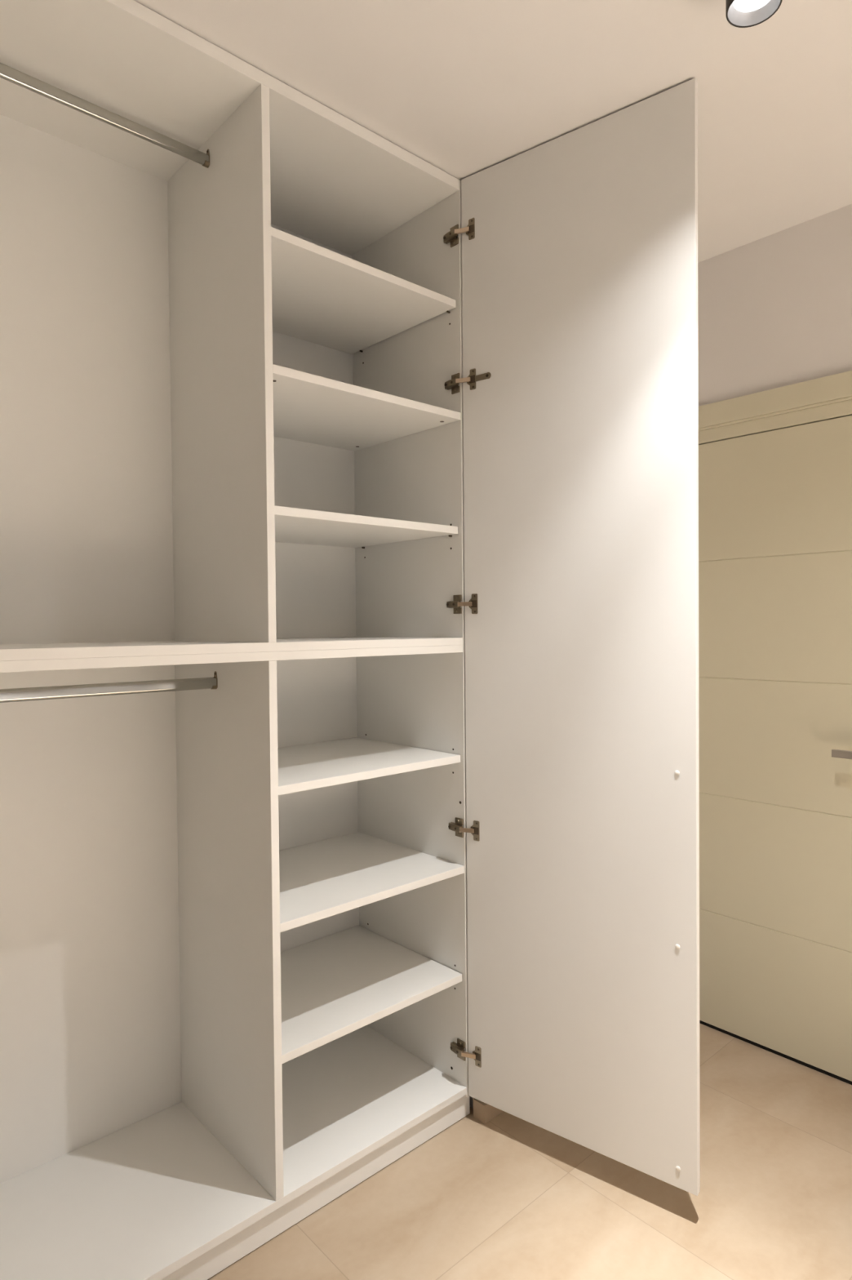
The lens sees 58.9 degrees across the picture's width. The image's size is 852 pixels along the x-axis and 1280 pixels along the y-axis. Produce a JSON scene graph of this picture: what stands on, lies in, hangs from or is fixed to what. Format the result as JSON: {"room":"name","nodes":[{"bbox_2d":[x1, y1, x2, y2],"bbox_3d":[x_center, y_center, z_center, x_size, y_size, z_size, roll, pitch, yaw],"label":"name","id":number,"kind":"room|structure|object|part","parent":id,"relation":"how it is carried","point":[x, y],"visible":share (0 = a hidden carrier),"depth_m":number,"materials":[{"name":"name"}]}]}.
{"room":"entrance hallway","nodes":[
{"label":"entrance hallway","id":0,"kind":"room"},
{"bbox_2d":[469,1096,473,1108],"bbox_3d":[0.286,0.030,2.675,0.914,2.648,0.642,-2,2,-42],"label":"wall","id":1,"kind":"structure","parent":0,"point":[471,1099],"depth_m":2.20,"materials":[{"name":"paint"}]},
{"bbox_2d":[473,1097,504,1124],"bbox_3d":[0.497,1.330,2.462,0.940,0.052,0.046,-2,2,-42],"label":"baseboard","id":2,"kind":"structure","parent":1,"relation":"attached to","point":[483,1112],"depth_m":2.15,"materials":[{"name":"beige tile"}]},
{"bbox_2d":[133,0,851,262],"bbox_3d":[0.472,-1.280,0.280,4.114,0.060,4.408,-2,2,-42],"label":"ceiling","id":3,"kind":"structure","parent":0,"point":[467,88],"depth_m":1.70,"materials":[{"name":"paint"}]},
{"bbox_2d":[725,0,782,27],"bbox_3d":[0.604,-1.220,1.392,0.096,0.106,0.096,-2,2,-42],"label":"ceiling spotlight","id":4,"kind":"object","parent":3,"relation":"attached to","point":[739,13],"visible":1,"depth_m":1.42,"materials":[{"name":"metal"}]},
{"bbox_2d":[207,1023,851,1279],"bbox_3d":[0.497,1.427,0.333,4.114,0.060,4.408,-2,2,-42],"label":"floor","id":5,"kind":"structure","parent":0,"point":[508,1197],"depth_m":1.82,"materials":[{"name":"beige tile"}]},
{"bbox_2d":[0,0,700,1279],"bbox_3d":[-0.479,0.061,1.500,1.980,2.644,1.137,-2,2,-42],"label":"wardrobe","id":6,"kind":"object","parent":5,"relation":"on","point":[349,786],"visible":1,"depth_m":1.91,"materials":[{"name":"white wood"}]},
{"bbox_3d":[-0.981,-1.173,1.464,1.195,0.028,0.015,-2,2,-42],"label":"hanging rail","id":7,"kind":"part","parent":6,"relation":"part of","materials":[{"name":"metal"}]},
{"bbox_3d":[-0.969,0.119,1.490,1.195,0.028,0.015,-2,2,-42],"label":"hanging rail","id":8,"kind":"part","parent":6,"relation":"part of","materials":[{"name":"metal"}]},
{"bbox_3d":[-0.905,0.025,1.876,1.860,2.578,0.008,-2,2,-42],"label":"panel","id":9,"kind":"part","parent":6,"relation":"part of","materials":[{"name":"white plastic"}]},
{"bbox_3d":[-0.747,-1.247,1.665,1.820,0.029,0.496,-2,2,-42],"label":"panel","id":10,"kind":"part","parent":6,"relation":"part of","materials":[{"name":"white laminate"}]},
{"bbox_2d":[0,636,462,672],"bbox_3d":[-0.735,0.030,1.690,1.818,0.041,0.496,-2,2,-42],"label":"shelf","id":11,"kind":"object","parent":6,"relation":"attached to","point":[37,653],"depth_m":1.70,"materials":[{"name":"white laminate"}]},
{"bbox_3d":[-0.723,1.297,1.715,1.820,0.020,0.496,-2,2,-42],"label":"panel","id":12,"kind":"part","parent":6,"relation":"part of","materials":[{"name":"white plastic"}]},
{"bbox_2d":[271,226,456,354],"bbox_3d":[-0.299,-0.935,2.086,0.596,0.020,0.482,-2,2,-42],"label":"shelf","id":13,"kind":"object","parent":6,"relation":"attached to","point":[324,300],"depth_m":2.07,"materials":[{"name":"white laminate"}]},
{"bbox_2d":[275,506,457,547],"bbox_3d":[-0.293,-0.304,2.098,0.597,0.020,0.482,-2,2,-42],"label":"shelf","id":14,"kind":"object","parent":6,"relation":"attached to","point":[295,527],"depth_m":2.06,"materials":[{"name":"white laminate"}]},
{"bbox_2d":[272,364,460,451],"bbox_3d":[-0.291,-0.621,2.088,0.600,0.020,0.494,-2,2,-42],"label":"shelf","id":15,"kind":"object","parent":6,"relation":"attached to","point":[311,411],"depth_m":2.07,"materials":[{"name":"white laminate"}]},
{"bbox_2d":[277,737,460,795],"bbox_3d":[-0.286,0.339,2.110,0.597,0.020,0.484,-2,2,-42],"label":"shelf","id":16,"kind":"object","parent":6,"relation":"attached to","point":[315,762],"depth_m":2.09,"materials":[{"name":"white laminate"}]},
{"bbox_2d":[280,925,462,1063],"bbox_3d":[-0.280,0.963,2.122,0.597,0.020,0.484,-2,2,-42],"label":"shelf","id":17,"kind":"object","parent":6,"relation":"attached to","point":[336,982],"depth_m":2.11,"materials":[{"name":"white laminate"}]},
{"bbox_2d":[279,831,464,932],"bbox_3d":[-0.279,0.652,2.113,0.600,0.020,0.494,-2,2,-42],"label":"shelf","id":18,"kind":"object","parent":6,"relation":"attached to","point":[326,875],"depth_m":2.09,"materials":[{"name":"white laminate"}]},
{"bbox_3d":[-0.055,0.009,2.310,0.020,2.578,0.496,-2,2,-42],"label":"panel","id":19,"kind":"part","parent":6,"relation":"part of","materials":[{"name":"white plastic"}]},
{"bbox_3d":[0.065,-1.129,2.111,0.012,0.018,0.056,-2,2,-42],"label":"hinge arm","id":20,"kind":"part","parent":6,"relation":"part of","materials":[{"name":"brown metal"}]},
{"bbox_3d":[0.069,-0.719,2.119,0.012,0.018,0.056,-2,2,-42],"label":"hinge arm","id":21,"kind":"part","parent":6,"relation":"part of","materials":[{"name":"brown metal"}]},
{"bbox_3d":[0.072,-1.130,2.117,0.006,0.053,0.048,-2,2,-42],"label":"mounting plate","id":22,"kind":"part","parent":6,"relation":"part of","materials":[{"name":"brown metal"}]},
{"bbox_3d":[0.076,-0.719,2.125,0.006,0.053,0.048,-2,2,-42],"label":"mounting plate","id":23,"kind":"part","parent":6,"relation":"part of","materials":[{"name":"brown metal"}]},
{"bbox_3d":[0.075,-0.101,2.131,0.012,0.018,0.056,-2,2,-42],"label":"hinge arm","id":24,"kind":"part","parent":6,"relation":"part of","materials":[{"name":"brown metal"}]},
{"bbox_3d":[0.082,-0.101,2.137,0.006,0.053,0.048,-2,2,-42],"label":"mounting plate","id":25,"kind":"part","parent":6,"relation":"part of","materials":[{"name":"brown metal"}]},
{"bbox_3d":[0.081,0.532,2.143,0.012,0.018,0.056,-2,2,-42],"label":"hinge arm","id":26,"kind":"part","parent":6,"relation":"part of","materials":[{"name":"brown metal"}]},
{"bbox_3d":[0.088,0.532,2.149,0.006,0.053,0.048,-2,2,-42],"label":"mounting plate","id":27,"kind":"part","parent":6,"relation":"part of","materials":[{"name":"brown metal"}]},
{"bbox_3d":[0.086,1.169,2.155,0.012,0.018,0.056,-2,2,-42],"label":"hinge arm","id":28,"kind":"part","parent":6,"relation":"part of","materials":[{"name":"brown metal"}]},
{"bbox_3d":[0.094,1.169,2.161,0.006,0.053,0.048,-2,2,-42],"label":"mounting plate","id":29,"kind":"part","parent":6,"relation":"part of","materials":[{"name":"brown metal"}]},
{"bbox_2d":[468,224,474,233],"bbox_3d":[0.124,-1.129,2.074,0.018,0.020,0.001,0,1,37],"label":"hinge","id":30,"kind":"object","parent":6,"relation":"on","point":[471,227],"depth_m":2.07,"materials":[{"name":"silver metal"}]},
{"bbox_2d":[469,374,475,383],"bbox_3d":[0.127,-0.719,2.082,0.018,0.020,0.001,0,1,37],"label":"hinge","id":31,"kind":"object","parent":6,"relation":"on","point":[472,377],"depth_m":2.08,"materials":[{"name":"silver metal"}]},
{"bbox_2d":[471,600,476,607],"bbox_3d":[0.133,-0.100,2.094,0.018,0.020,0.001,0,1,37],"label":"hinge","id":32,"kind":"object","parent":6,"relation":"on","point":[473,602],"depth_m":2.09,"materials":[{"name":"silver metal"}]},
{"bbox_2d":[473,826,478,835],"bbox_3d":[0.139,0.532,2.106,0.018,0.020,0.001,0,1,37],"label":"hinge","id":33,"kind":"object","parent":6,"relation":"on","point":[475,828],"depth_m":2.11,"materials":[{"name":"silver metal"}]},
{"bbox_2d":[475,1052,480,1061],"bbox_3d":[0.145,1.169,2.119,0.018,0.020,0.001,0,1,37],"label":"hinge","id":34,"kind":"object","parent":6,"relation":"on","point":[477,1055],"depth_m":2.12,"materials":[{"name":"silver metal"}]},
{"bbox_3d":[0.371,0.010,1.933,0.639,2.570,0.019,0,1,37],"label":"door","id":35,"kind":"part","parent":6,"relation":"part of","materials":[{"name":"white plastic"}]},
{"bbox_2d":[697,204,851,406],"bbox_3d":[2.131,0.037,1.443,0.150,2.648,3.666,-2,2,-42],"label":"wall","id":36,"kind":"structure","parent":0,"point":[775,310],"depth_m":2.41,"materials":[{"name":"paint"}]},
{"bbox_2d":[697,370,851,1084],"bbox_3d":[1.176,0.275,2.412,0.164,2.151,0.924,-2,2,-42],"label":"door","id":37,"kind":"structure","parent":36,"relation":"in","point":[775,464],"depth_m":2.43,"materials":[{"name":"beige paint"}]},
{"bbox_3d":[1.156,0.276,2.393,0.018,2.151,0.924,-2,2,-42],"label":"casing","id":38,"kind":"part","parent":37,"relation":"part of","materials":[{"name":"beige paint"}]},
{"bbox_3d":[1.181,0.315,2.450,0.106,2.069,0.808,-2,2,-42],"label":"frame","id":39,"kind":"part","parent":37,"relation":"part of","materials":[{"name":"beige paint"}]},
{"bbox_3d":[1.276,0.338,2.221,0.052,0.023,0.139,-2,2,-42],"label":"lever","id":40,"kind":"part","parent":37,"relation":"part of","materials":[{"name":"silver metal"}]}
]}

